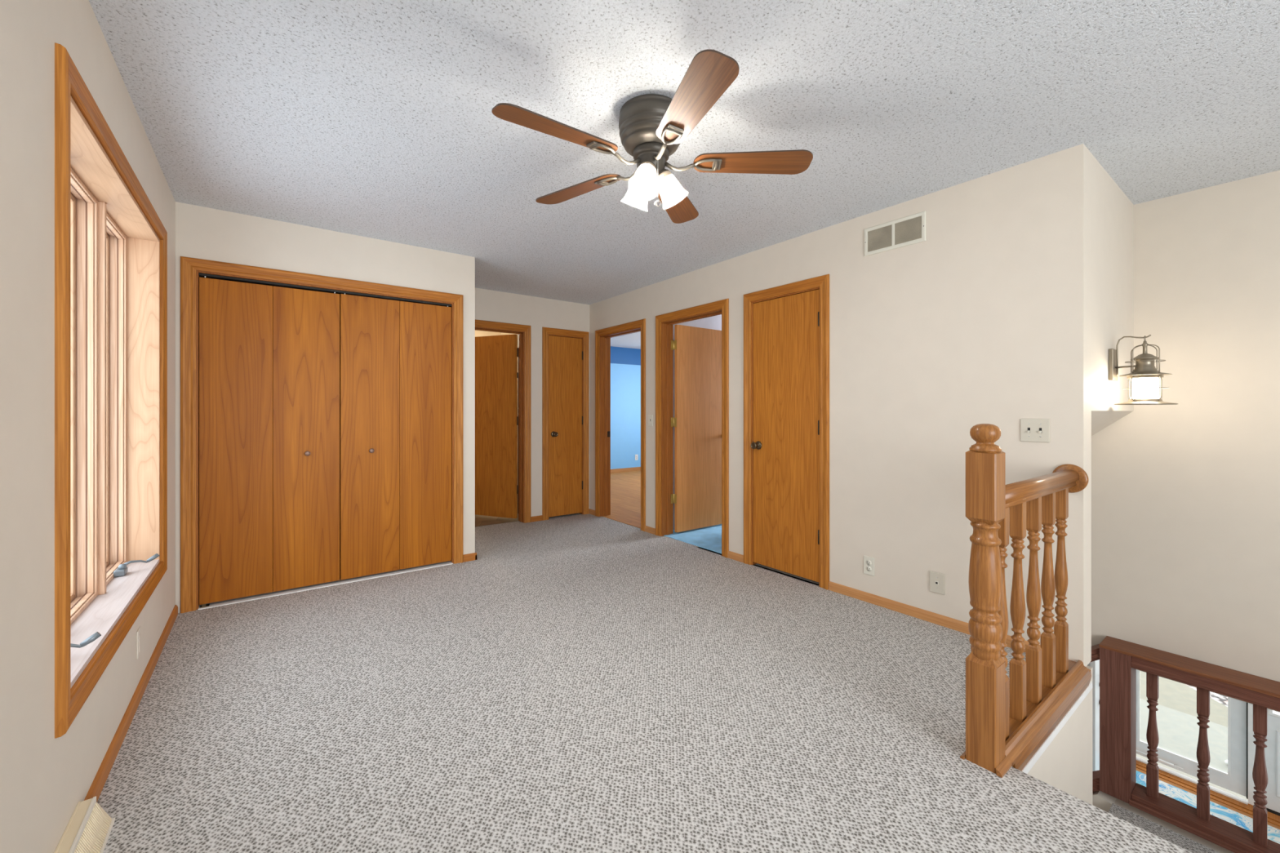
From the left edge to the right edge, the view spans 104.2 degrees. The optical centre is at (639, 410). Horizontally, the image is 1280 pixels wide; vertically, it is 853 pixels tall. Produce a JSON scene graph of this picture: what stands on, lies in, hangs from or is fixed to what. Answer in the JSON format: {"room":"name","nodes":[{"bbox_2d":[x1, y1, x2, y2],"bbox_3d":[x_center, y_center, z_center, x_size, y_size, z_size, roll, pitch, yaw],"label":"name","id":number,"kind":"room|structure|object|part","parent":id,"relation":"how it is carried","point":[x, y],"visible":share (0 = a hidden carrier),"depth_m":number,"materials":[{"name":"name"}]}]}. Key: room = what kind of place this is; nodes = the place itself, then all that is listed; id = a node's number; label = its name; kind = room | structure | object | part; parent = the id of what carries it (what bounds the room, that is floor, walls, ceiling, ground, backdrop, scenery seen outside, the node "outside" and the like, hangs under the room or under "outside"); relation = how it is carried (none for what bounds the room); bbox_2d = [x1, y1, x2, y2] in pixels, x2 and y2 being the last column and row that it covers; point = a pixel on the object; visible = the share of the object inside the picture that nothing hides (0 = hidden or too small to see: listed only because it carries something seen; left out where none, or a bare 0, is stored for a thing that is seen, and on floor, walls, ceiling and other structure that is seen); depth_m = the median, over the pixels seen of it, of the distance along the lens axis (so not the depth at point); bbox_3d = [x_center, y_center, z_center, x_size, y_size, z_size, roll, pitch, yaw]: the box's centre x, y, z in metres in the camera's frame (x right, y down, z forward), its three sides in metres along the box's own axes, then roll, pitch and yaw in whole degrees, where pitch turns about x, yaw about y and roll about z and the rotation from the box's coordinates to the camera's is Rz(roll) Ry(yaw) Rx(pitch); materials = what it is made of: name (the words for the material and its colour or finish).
{"room":"upstairs landing","nodes":[
{"label":"upstairs landing","id":0,"kind":"room"},
{"bbox_2d":[0,0,175,852],"bbox_3d":[-1.068,0.031,0.542,0.204,2.740,8.450,0,0,-37],"label":"wall","id":1,"kind":"structure","parent":0,"point":[44,778],"depth_m":1.16,"materials":[{"name":"paint"}]},
{"bbox_2d":[54,42,167,738],"bbox_3d":[-2.043,-0.051,1.861,0.221,1.761,1.636,0,0,-37],"label":"window","id":2,"kind":"structure","parent":1,"relation":"in","point":[111,286],"depth_m":1.99,"materials":[{"name":"brown wood"}]},
{"bbox_3d":[-2.108,-0.051,1.788,0.022,1.575,0.440,0,0,-37],"label":"sash","id":3,"kind":"part","parent":2,"relation":"part of","materials":[{"name":"brown wood"}]},
{"bbox_3d":[-2.084,-0.051,1.806,0.080,1.593,0.458,0,0,-37],"label":"frame","id":4,"kind":"part","parent":2,"relation":"part of","materials":[{"name":"brown wood"}]},
{"bbox_3d":[-1.699,0.713,1.471,0.146,0.063,0.073,0,0,-44],"label":"crank handle","id":5,"kind":"part","parent":2,"relation":"part of","materials":[{"name":"grey metal"}]},
{"bbox_3d":[-2.410,-0.051,2.191,0.022,1.575,0.482,0,0,-37],"label":"sash","id":6,"kind":"part","parent":2,"relation":"part of","materials":[{"name":"brown wood"}]},
{"bbox_3d":[-2.026,0.753,1.874,0.135,0.016,1.468,0,0,-37],"label":"sill","id":7,"kind":"part","parent":2,"relation":"part of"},
{"bbox_3d":[-2.387,-0.051,2.208,0.080,1.593,0.500,0,0,-37],"label":"frame","id":8,"kind":"part","parent":2,"relation":"part of","materials":[{"name":"brown wood"}]},
{"bbox_3d":[-2.325,0.713,2.305,0.074,0.063,0.164,0,0,33],"label":"crank handle","id":9,"kind":"part","parent":2,"relation":"part of","materials":[{"name":"grey metal"}]},
{"bbox_2d":[84,604,177,802],"bbox_3d":[-2.170,1.173,2.188,0.013,0.056,1.886,0,0,-37],"label":"baseboard","id":10,"kind":"structure","parent":1,"relation":"attached to","point":[97,785],"depth_m":1.88,"materials":[{"name":"brown wood"}]},
{"bbox_2d":[136,626,141,659],"bbox_3d":[-2.099,0.971,2.088,0.006,0.114,0.070,0,0,-37],"label":"outlet cover","id":11,"kind":"object","parent":1,"relation":"attached to","point":[139,632],"visible":1,"depth_m":2.08,"materials":[{"name":"paint"}]},
{"bbox_2d":[200,276,419,558],"bbox_3d":[-0.516,-0.019,4.011,5.392,2.440,1.106,0,0,1],"label":"wall","id":12,"kind":"structure","parent":0,"point":[200,277],"depth_m":4.05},
{"bbox_2d":[175,201,475,613],"bbox_3d":[-2.383,-0.019,3.939,1.776,2.440,1.138,0,0,-37],"label":"wall","id":13,"kind":"structure","parent":0,"point":[203,233],"depth_m":3.42,"materials":[{"name":"paint"}]},
{"bbox_2d":[180,256,462,613],"bbox_3d":[-2.100,0.142,3.502,1.658,2.119,0.137,0,0,-37],"label":"door","id":14,"kind":"structure","parent":13,"relation":"in","point":[260,364],"depth_m":3.35,"materials":[{"name":"brown wood"}]},
{"bbox_3d":[-2.541,0.184,3.144,0.358,1.991,0.033,0,0,-37],"label":"bifold panel","id":15,"kind":"part","parent":14,"relation":"part of","materials":[{"name":"brown wood"}]},
{"bbox_3d":[-2.247,0.184,3.365,0.374,1.991,0.033,0,0,-37],"label":"bifold panel","id":16,"kind":"part","parent":14,"relation":"part of","materials":[{"name":"brown wood"}]},
{"bbox_3d":[-2.229,0.286,3.340,0.033,0.033,0.029,0,0,-37],"label":"cabinet knob","id":17,"kind":"part","parent":14,"relation":"part of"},
{"bbox_3d":[-1.942,0.182,3.594,0.377,1.994,0.033,0,0,-37],"label":"bifold panel","id":18,"kind":"part","parent":14,"relation":"part of","materials":[{"name":"brown wood"}]},
{"bbox_3d":[-1.641,0.182,3.821,0.374,1.994,0.033,0,0,-37],"label":"bifold panel","id":19,"kind":"part","parent":14,"relation":"part of","materials":[{"name":"brown wood"}]},
{"bbox_2d":[198,560,453,609],"bbox_3d":[-2.097,1.198,3.497,1.498,0.006,0.112,0,0,-37],"label":"trim","id":20,"kind":"structure","parent":13,"relation":"attached to","point":[449,562],"depth_m":3.40,"materials":[{"name":"white metal"}]},
{"bbox_2d":[462,552,476,562],"bbox_3d":[-1.661,1.173,4.387,0.109,0.056,1.012,0,0,-37],"label":"baseboard","id":21,"kind":"structure","parent":13,"relation":"attached to","point":[470,557],"depth_m":3.98,"materials":[{"name":"brown wood"}]},
{"bbox_2d":[475,329,517,337],"bbox_3d":[-2.420,-0.019,6.156,2.530,2.440,2.450,0,0,-37],"label":"wall","id":22,"kind":"structure","parent":0,"point":[477,333],"depth_m":7.60,"materials":[{"name":"paint"}]},
{"bbox_2d":[517,333,518,513],"bbox_3d":[-1.065,-0.019,5.868,0.650,2.440,0.340,0,0,-37],"label":"wall","id":23,"kind":"structure","parent":0,"point":[517,334],"depth_m":5.80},
{"bbox_2d":[475,288,589,516],"bbox_3d":[-1.442,-0.019,5.271,2.030,2.440,0.140,0,0,-37],"label":"wall","id":24,"kind":"structure","parent":0,"point":[538,313],"depth_m":5.42,"materials":[{"name":"paint"}]},
{"bbox_2d":[475,319,531,523],"bbox_3d":[-1.766,0.142,5.415,0.893,2.119,0.796,0,0,-37],"label":"door","id":25,"kind":"structure","parent":24,"relation":"in","point":[497,420],"depth_m":5.47,"materials":[{"name":"brown wood"}]},
{"bbox_2d":[531,515,542,522],"bbox_3d":[-1.122,1.173,5.416,0.137,0.056,0.013,0,0,-37],"label":"baseboard","id":26,"kind":"structure","parent":24,"relation":"attached to","point":[535,518],"depth_m":5.42,"materials":[{"name":"brown wood"}]},
{"bbox_2d":[542,327,588,520],"bbox_3d":[-0.860,0.142,5.670,0.588,2.119,0.202,0,0,-37],"label":"door","id":27,"kind":"structure","parent":24,"relation":"in","point":[565,353],"depth_m":5.64,"materials":[{"name":"brown wood"}]},
{"bbox_3d":[-0.944,0.261,5.524,0.064,0.064,0.068,0,0,-37],"label":"knob","id":28,"kind":"part","parent":27,"relation":"part of","materials":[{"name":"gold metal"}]},
{"bbox_2d":[610,346,640,469],"bbox_3d":[-0.707,-0.019,9.571,4.028,2.440,0.150,0,0,-37],"label":"wall","id":29,"kind":"structure","parent":0,"point":[625,362],"depth_m":9.80,"materials":[{"name":"paint"}]},
{"bbox_2d":[610,466,640,473],"bbox_3d":[-0.717,1.162,9.460,3.878,0.071,0.015,0,0,-37],"label":"baseboard","id":30,"kind":"structure","parent":29,"relation":"attached to","point":[634,468],"depth_m":9.78,"materials":[{"name":"brown wood"}]},
{"bbox_2d":[97,470,1191,852],"bbox_3d":[1.105,1.248,4.083,7.926,0.106,11.400,0,0,-37],"label":"floor","id":31,"kind":"structure","parent":0,"point":[582,683],"depth_m":1.93,"materials":[{"name":"carpet"}]},
{"bbox_2d":[53,796,115,852],"bbox_3d":[-1.383,1.157,1.192,0.074,0.088,0.622,0,0,-37],"label":"floor vent","id":32,"kind":"object","parent":31,"relation":"in","point":[89,828],"visible":1,"depth_m":1.36,"materials":[{"name":"beige metal"}]},
{"bbox_2d":[960,423,1091,777],"bbox_3d":[1.608,0.665,2.025,1.164,1.242,0.135,0,0,-38],"label":"stair railing","id":33,"kind":"object","parent":31,"relation":"on","point":[1008,720],"visible":1,"depth_m":1.85,"materials":[{"name":"brown wood"}]},
{"bbox_3d":[1.185,1.015,1.710,0.091,0.372,0.091,0,0,-37],"label":"newel post","id":34,"kind":"part","parent":33,"relation":"part of","materials":[{"name":"brown wood"}]},
{"bbox_3d":[1.587,1.189,2.008,1.110,0.056,0.122,0,0,-37],"label":"rail","id":35,"kind":"part","parent":33,"relation":"part of","materials":[{"name":"brown wood"}]},
{"bbox_3d":[1.615,0.312,2.034,0.996,0.074,0.067,0,0,-37],"label":"handrail","id":36,"kind":"part","parent":33,"relation":"part of","materials":[{"name":"brown wood"}]},
{"bbox_3d":[1.696,1.248,2.025,1.025,0.077,0.012,0,0,-37],"label":"apron moulding","id":37,"kind":"part","parent":33,"relation":"part of","materials":[{"name":"brown wood"}]},
{"bbox_2d":[88,0,1279,349],"bbox_3d":[1.105,-1.299,4.021,8.000,0.120,11.500,0,0,-37],"label":"ceiling","id":38,"kind":"structure","parent":0,"point":[369,118],"depth_m":2.03,"materials":[{"name":"white paint"}]},
{"bbox_2d":[491,48,813,223],"bbox_3d":[0.098,-1.031,2.068,1.215,0.415,1.273,0,0,1],"label":"ceiling fan","id":39,"kind":"object","parent":38,"relation":"hanging from","point":[652,127],"visible":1,"depth_m":1.97,"materials":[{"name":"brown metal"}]},
{"bbox_3d":[-0.294,-1.028,1.827,0.485,0.006,0.144,0,11,-35],"label":"blade","id":40,"kind":"part","parent":39,"relation":"part of","materials":[{"name":"brown wood"}]},
{"bbox_3d":[-0.289,-1.028,2.318,0.485,0.006,0.144,0,11,37],"label":"blade","id":41,"kind":"part","parent":39,"relation":"part of","materials":[{"name":"brown wood"}]},
{"bbox_3d":[-0.005,-0.933,2.126,0.123,0.121,0.123,0,30,-42],"label":"lamp shade","id":42,"kind":"part","parent":39,"relation":"part of","materials":[{"name":"white glass"}]},
{"bbox_3d":[0.022,-0.933,1.996,0.123,0.121,0.123,0,-30,18],"label":"lamp shade","id":43,"kind":"part","parent":39,"relation":"part of","materials":[{"name":"white glass"}]},
{"bbox_3d":[0.020,-0.920,1.989,0.039,0.057,0.039,0,-30,18],"label":"bulb","id":44,"kind":"part","parent":39,"relation":"part of","materials":[{"name":"white glass"}]},
{"bbox_2d":[640,160,655,178],"bbox_3d":[0.033,-0.990,2.027,0.068,0.056,0.068,0,-30,18],"label":"socket","id":45,"kind":"object","parent":39,"relation":"attached to","point":[652,163],"depth_m":2.00,"materials":[{"name":"white glass"}]},
{"bbox_3d":[0.072,-0.840,2.017,0.028,0.033,0.028,0,0,-14],"label":"crystal pull","id":46,"kind":"part","parent":39,"relation":"part of","materials":[{"name":"clear glass"}]},
{"bbox_2d":[656,168,667,177],"bbox_3d":[0.089,-0.990,2.078,0.068,0.056,0.068,-31,6,-10],"label":"socket","id":47,"kind":"object","parent":39,"relation":"attached to","point":[662,172],"depth_m":2.05,"materials":[{"name":"white glass"}]},
{"bbox_3d":[0.121,-0.933,2.085,0.123,0.121,0.123,-31,6,-10],"label":"lamp shade","id":48,"kind":"part","parent":39,"relation":"part of","materials":[{"name":"white glass"}]},
{"bbox_3d":[0.180,-1.028,2.464,0.144,0.006,0.485,-12,-4,18],"label":"blade","id":49,"kind":"part","parent":39,"relation":"part of","materials":[{"name":"brown wood"}]},
{"bbox_3d":[0.171,-1.028,1.670,0.144,0.006,0.485,12,-3,-17],"label":"blade","id":50,"kind":"part","parent":39,"relation":"part of","materials":[{"name":"brown wood"}]},
{"bbox_3d":[0.464,-1.028,2.064,0.485,0.006,0.144,0,-11,1],"label":"blade","id":51,"kind":"part","parent":39,"relation":"part of","materials":[{"name":"brown wood"}]},
{"bbox_2d":[672,314,721,530],"bbox_3d":[2.223,-0.019,5.674,4.028,2.440,1.200,0,0,-37],"label":"wall","id":52,"kind":"structure","parent":0,"point":[714,322],"depth_m":5.00,"materials":[{"name":"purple paint"}]},
{"bbox_2d":[589,143,1091,666],"bbox_3d":[-0.153,-0.019,5.365,0.142,2.440,7.539,0,0,-37],"label":"wall","id":53,"kind":"structure","parent":0,"point":[987,318],"depth_m":2.83,"materials":[{"name":"paint"}]},
{"bbox_2d":[648,414,653,426],"bbox_3d":[0.100,0.096,4.896,0.016,0.114,0.070,0,0,-37],"label":"light switch","id":54,"kind":"object","parent":53,"relation":"attached to","point":[650,416],"visible":1,"depth_m":4.89,"materials":[{"name":"beige plastic"}]},
{"bbox_2d":[588,508,743,562],"bbox_3d":[0.114,1.173,4.880,0.013,0.056,2.356,0,0,-37],"label":"baseboard","id":55,"kind":"structure","parent":53,"relation":"attached to","point":[740,557],"depth_m":4.05,"materials":[{"name":"brown wood"}]},
{"bbox_2d":[655,298,728,557],"bbox_3d":[0.798,0.142,4.719,0.924,2.119,0.943,0,0,-37],"label":"door","id":56,"kind":"structure","parent":53,"relation":"in","point":[700,499],"depth_m":4.85,"materials":[{"name":"brown wood"}]},
{"bbox_2d":[743,274,829,590],"bbox_3d":[1.083,0.142,3.669,0.204,2.119,0.743,0,0,-37],"label":"door","id":57,"kind":"structure","parent":53,"relation":"in","point":[786,327],"depth_m":3.61,"materials":[{"name":"brown wood"}]},
{"bbox_3d":[0.887,0.266,3.817,0.068,0.064,0.064,0,0,-37],"label":"knob","id":58,"kind":"part","parent":57,"relation":"part of","materials":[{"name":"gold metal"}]},
{"bbox_2d":[863,555,874,576],"bbox_3d":[1.436,0.972,3.125,0.008,0.114,0.070,0,0,-37],"label":"wall outlet","id":59,"kind":"object","parent":53,"relation":"attached to","point":[868,562],"visible":1,"depth_m":3.12,"materials":[{"name":"beige plastic"}]},
{"bbox_2d":[866,560,871,565],"bbox_3d":[1.434,0.953,3.124,0.002,0.034,0.034,0,0,-37],"label":"receptacle","id":60,"kind":"object","parent":59,"relation":"attached to","point":[868,562],"depth_m":3.12,"materials":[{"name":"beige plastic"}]},
{"bbox_2d":[866,566,871,571],"bbox_3d":[1.434,0.992,3.124,0.002,0.034,0.034,0,0,-37],"label":"receptacle","id":61,"kind":"object","parent":59,"relation":"attached to","point":[868,568],"depth_m":3.12,"materials":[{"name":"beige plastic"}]},
{"bbox_2d":[864,210,925,256],"bbox_3d":[1.527,-1.061,3.002,0.010,0.172,0.366,0,0,-37],"label":"air vent","id":62,"kind":"object","parent":53,"relation":"in","point":[905,231],"visible":1,"depth_m":2.99,"materials":[{"name":"beige plastic"}]},
{"bbox_2d":[828,581,1039,652],"bbox_3d":[1.632,1.173,2.860,0.013,0.056,1.211,0,0,-37],"label":"baseboard","id":63,"kind":"structure","parent":53,"relation":"attached to","point":[940,620],"depth_m":2.93,"materials":[{"name":"brown wood"}]},
{"bbox_2d":[929,570,945,595],"bbox_3d":[1.673,0.969,2.807,0.012,0.116,0.078,0,0,-37],"label":"phone jack","id":64,"kind":"object","parent":53,"relation":"attached to","point":[937,580],"visible":1,"depth_m":2.80,"materials":[{"name":"beige plastic"}]},
{"bbox_2d":[1020,418,1049,442],"bbox_3d":[1.939,0.096,2.449,0.016,0.114,0.116,0,0,-37],"label":"light switch","id":65,"kind":"object","parent":53,"relation":"attached to","point":[1037,430],"visible":1,"depth_m":2.45,"materials":[{"name":"beige plastic"}]},
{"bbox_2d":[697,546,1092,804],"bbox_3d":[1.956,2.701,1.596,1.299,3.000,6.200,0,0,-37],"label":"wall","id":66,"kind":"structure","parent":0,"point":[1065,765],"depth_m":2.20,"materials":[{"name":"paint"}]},
{"bbox_2d":[1022,680,1092,773],"bbox_3d":[1.689,1.301,2.024,1.147,0.031,0.006,0,0,-37],"label":"trim","id":67,"kind":"structure","parent":66,"relation":"attached to","point":[1036,757],"depth_m":2.02,"materials":[{"name":"white paint"}]},
{"bbox_2d":[1089,659,1099,771],"bbox_3d":[5.259,2.966,5.545,0.860,2.030,0.139,0,0,-31],"label":"door","id":68,"kind":"structure","parent":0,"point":[1095,664],"depth_m":5.36,"materials":[{"name":"white paint"}]},
{"bbox_2d":[1091,153,1133,435],"bbox_3d":[1.956,0.231,3.510,1.002,2.940,2.039,0,0,-37],"label":"wall","id":69,"kind":"structure","parent":0,"point":[1112,211],"depth_m":2.65,"materials":[{"name":"paint"}]},
{"bbox_2d":[1108,334,1177,404],"bbox_3d":[2.562,-0.209,2.537,0.232,0.357,0.245,0,0,-37],"label":"wall lantern","id":70,"kind":"object","parent":69,"relation":"attached to","point":[1144,384],"visible":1,"depth_m":2.51,"materials":[{"name":"grey metal"}]},
{"bbox_3d":[2.495,-0.241,2.625,0.110,0.165,0.024,0,0,-37],"label":"plate","id":71,"kind":"part","parent":70,"relation":"part of","materials":[{"name":"grey metal"}]},
{"bbox_3d":[2.539,-0.286,2.567,0.009,0.204,0.134,0,0,-37],"label":"hook arm","id":72,"kind":"part","parent":70,"relation":"part of","materials":[{"name":"grey metal"}]},
{"bbox_2d":[1113,399,1177,404],"bbox_3d":[2.566,-0.045,2.532,0.232,0.028,0.232,0,0,-37],"label":"drip tray","id":73,"kind":"object","parent":70,"relation":"on","point":[1131,402],"depth_m":2.47,"materials":[{"name":"metal"}]},
{"bbox_2d":[1092,791,1233,852],"bbox_3d":[3.277,3.151,2.401,0.155,1.700,5.900,0,0,-37],"label":"wall","id":74,"kind":"structure","parent":0,"point":[1103,801],"depth_m":2.86,"materials":[{"name":"paint"}]},
{"bbox_2d":[1090,635,1279,852],"bbox_3d":[3.502,2.240,2.100,0.198,1.698,4.350,0,0,-37],"label":"guard rail","id":75,"kind":"object","parent":74,"relation":"on","point":[1120,660],"visible":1,"depth_m":2.77,"materials":[{"name":"red wood"}]},
{"bbox_3d":[2.490,2.253,3.422,0.128,1.673,1.022,0,0,-37],"label":"sloping rail","id":76,"kind":"part","parent":75,"relation":"part of","materials":[{"name":"red wood"}]},
{"bbox_3d":[2.836,1.835,2.959,0.150,0.857,0.135,0,0,-37],"label":"guard post","id":77,"kind":"part","parent":75,"relation":"part of","materials":[{"name":"red wood"}]},
{"bbox_3d":[3.809,1.400,1.694,0.194,0.017,3.330,0,0,-37],"label":"cap rail","id":78,"kind":"part","parent":75,"relation":"part of","materials":[{"name":"red wood"}]},
{"bbox_3d":[3.831,2.232,1.629,0.158,0.062,3.200,0,0,-37],"label":"rail","id":79,"kind":"part","parent":75,"relation":"part of","materials":[{"name":"red wood"}]},
{"bbox_3d":[3.836,1.442,1.628,0.152,0.068,3.193,0,0,-37],"label":"rail","id":80,"kind":"part","parent":75,"relation":"part of","materials":[{"name":"red wood"}]},
{"bbox_2d":[1107,803,1218,852],"bbox_3d":[2.037,2.708,2.269,1.957,2.647,4.680,0,0,-37],"label":"floor","id":81,"kind":"structure","parent":0,"point":[1165,833],"depth_m":2.73,"materials":[{"name":"carpet"}]},
{"bbox_2d":[1091,169,1279,682],"bbox_3d":[3.298,0.131,2.667,0.130,2.740,6.300,0,0,-37],"label":"wall","id":82,"kind":"structure","parent":0,"point":[1185,495],"depth_m":2.79,"materials":[{"name":"paint"}]},
{"bbox_2d":[1136,768,1279,830],"bbox_3d":[4.326,4.076,3.440,5.050,0.150,6.500,0,0,-37],"label":"floor","id":83,"kind":"structure","parent":0,"point":[1137,769],"depth_m":5.10,"materials":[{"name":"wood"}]},
{"bbox_2d":[1136,770,1279,844],"bbox_3d":[5.294,3.995,3.792,2.420,0.012,4.100,0,0,-37],"label":"entry rug","id":84,"kind":"object","parent":83,"relation":"on","point":[1231,816],"visible":0.02,"depth_m":4.99,"materials":[{"name":"blue fabric"}]},
{"bbox_2d":[1136,760,1279,826],"bbox_3d":[6.101,3.994,5.006,0.170,0.015,1.870,0,0,-37],"label":"trim","id":85,"kind":"structure","parent":83,"relation":"on","point":[1273,819],"depth_m":5.15,"materials":[{"name":"brown wood"}]},
{"bbox_2d":[1136,669,1279,712],"bbox_3d":[4.887,1.551,3.862,3.846,0.100,6.300,0,0,-37],"label":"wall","id":86,"kind":"structure","parent":0,"point":[1136,669],"depth_m":2.83,"materials":[{"name":"paint"}]},
{"bbox_3d":[4.784,2.751,3.721,4.120,2.500,6.400,0,0,-37],"label":"wall","id":87,"kind":"structure","parent":0,"visible":0},
{"bbox_2d":[1136,670,1255,805],"bbox_3d":[5.925,2.961,5.430,0.122,2.080,0.980,0,0,-37],"label":"door","id":88,"kind":"structure","parent":87,"relation":"in","point":[1238,779],"depth_m":5.15,"materials":[{"name":"white paint"}]},
{"bbox_2d":[1264,708,1279,816],"bbox_3d":[6.510,2.976,4.681,0.066,2.050,0.900,0,0,-37],"label":"door","id":89,"kind":"structure","parent":87,"relation":"in","point":[1272,753],"depth_m":4.95,"materials":[{"name":"white paint"}]},
{"bbox_3d":[6.493,3.491,4.668,0.010,0.660,0.660,0,0,-37],"label":"raised panel","id":90,"kind":"part","parent":89,"relation":"part of","materials":[{"name":"white paint"}]},
{"bbox_3d":[0.600,-0.019,7.832,4.028,2.440,4.200,0,0,-37],"label":"wall","id":91,"kind":"structure","parent":0,"visible":0},
{"bbox_2d":[595,318,645,531],"bbox_3d":[0.142,0.142,5.592,0.926,2.119,0.960,0,0,-37],"label":"door frame","id":92,"kind":"structure","parent":91,"relation":"in","point":[602,336],"depth_m":5.66,"materials":[{"name":"brown wood"}]},
{"label":"outside","id":93,"kind":"structure","parent":0,"visible":0},
{"bbox_2d":[1185,684,1279,713],"bbox_3d":[12.789,4.461,9.614,12.000,0.280,18.000,0,0,-37],"label":"gravel bed","id":94,"kind":"object","parent":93,"point":[1223,700],"visible":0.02,"depth_m":7.50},
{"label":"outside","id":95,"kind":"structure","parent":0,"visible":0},
{"bbox_2d":[1139,671,1227,727],"bbox_3d":[9.282,4.376,7.290,3.400,0.250,9.500,0,0,-37],"label":"floor","id":96,"kind":"structure","parent":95,"point":[1173,695],"depth_m":7.32,"materials":[{"name":"concrete"}]},
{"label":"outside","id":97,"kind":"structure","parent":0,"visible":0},
{"bbox_2d":[1136,698,1248,800],"bbox_3d":[7.084,4.229,5.638,2.100,0.145,7.500,0,0,-37],"label":"window","id":98,"kind":"structure","parent":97,"point":[1178,731],"depth_m":6.35,"materials":[{"name":"glass"}]}
]}

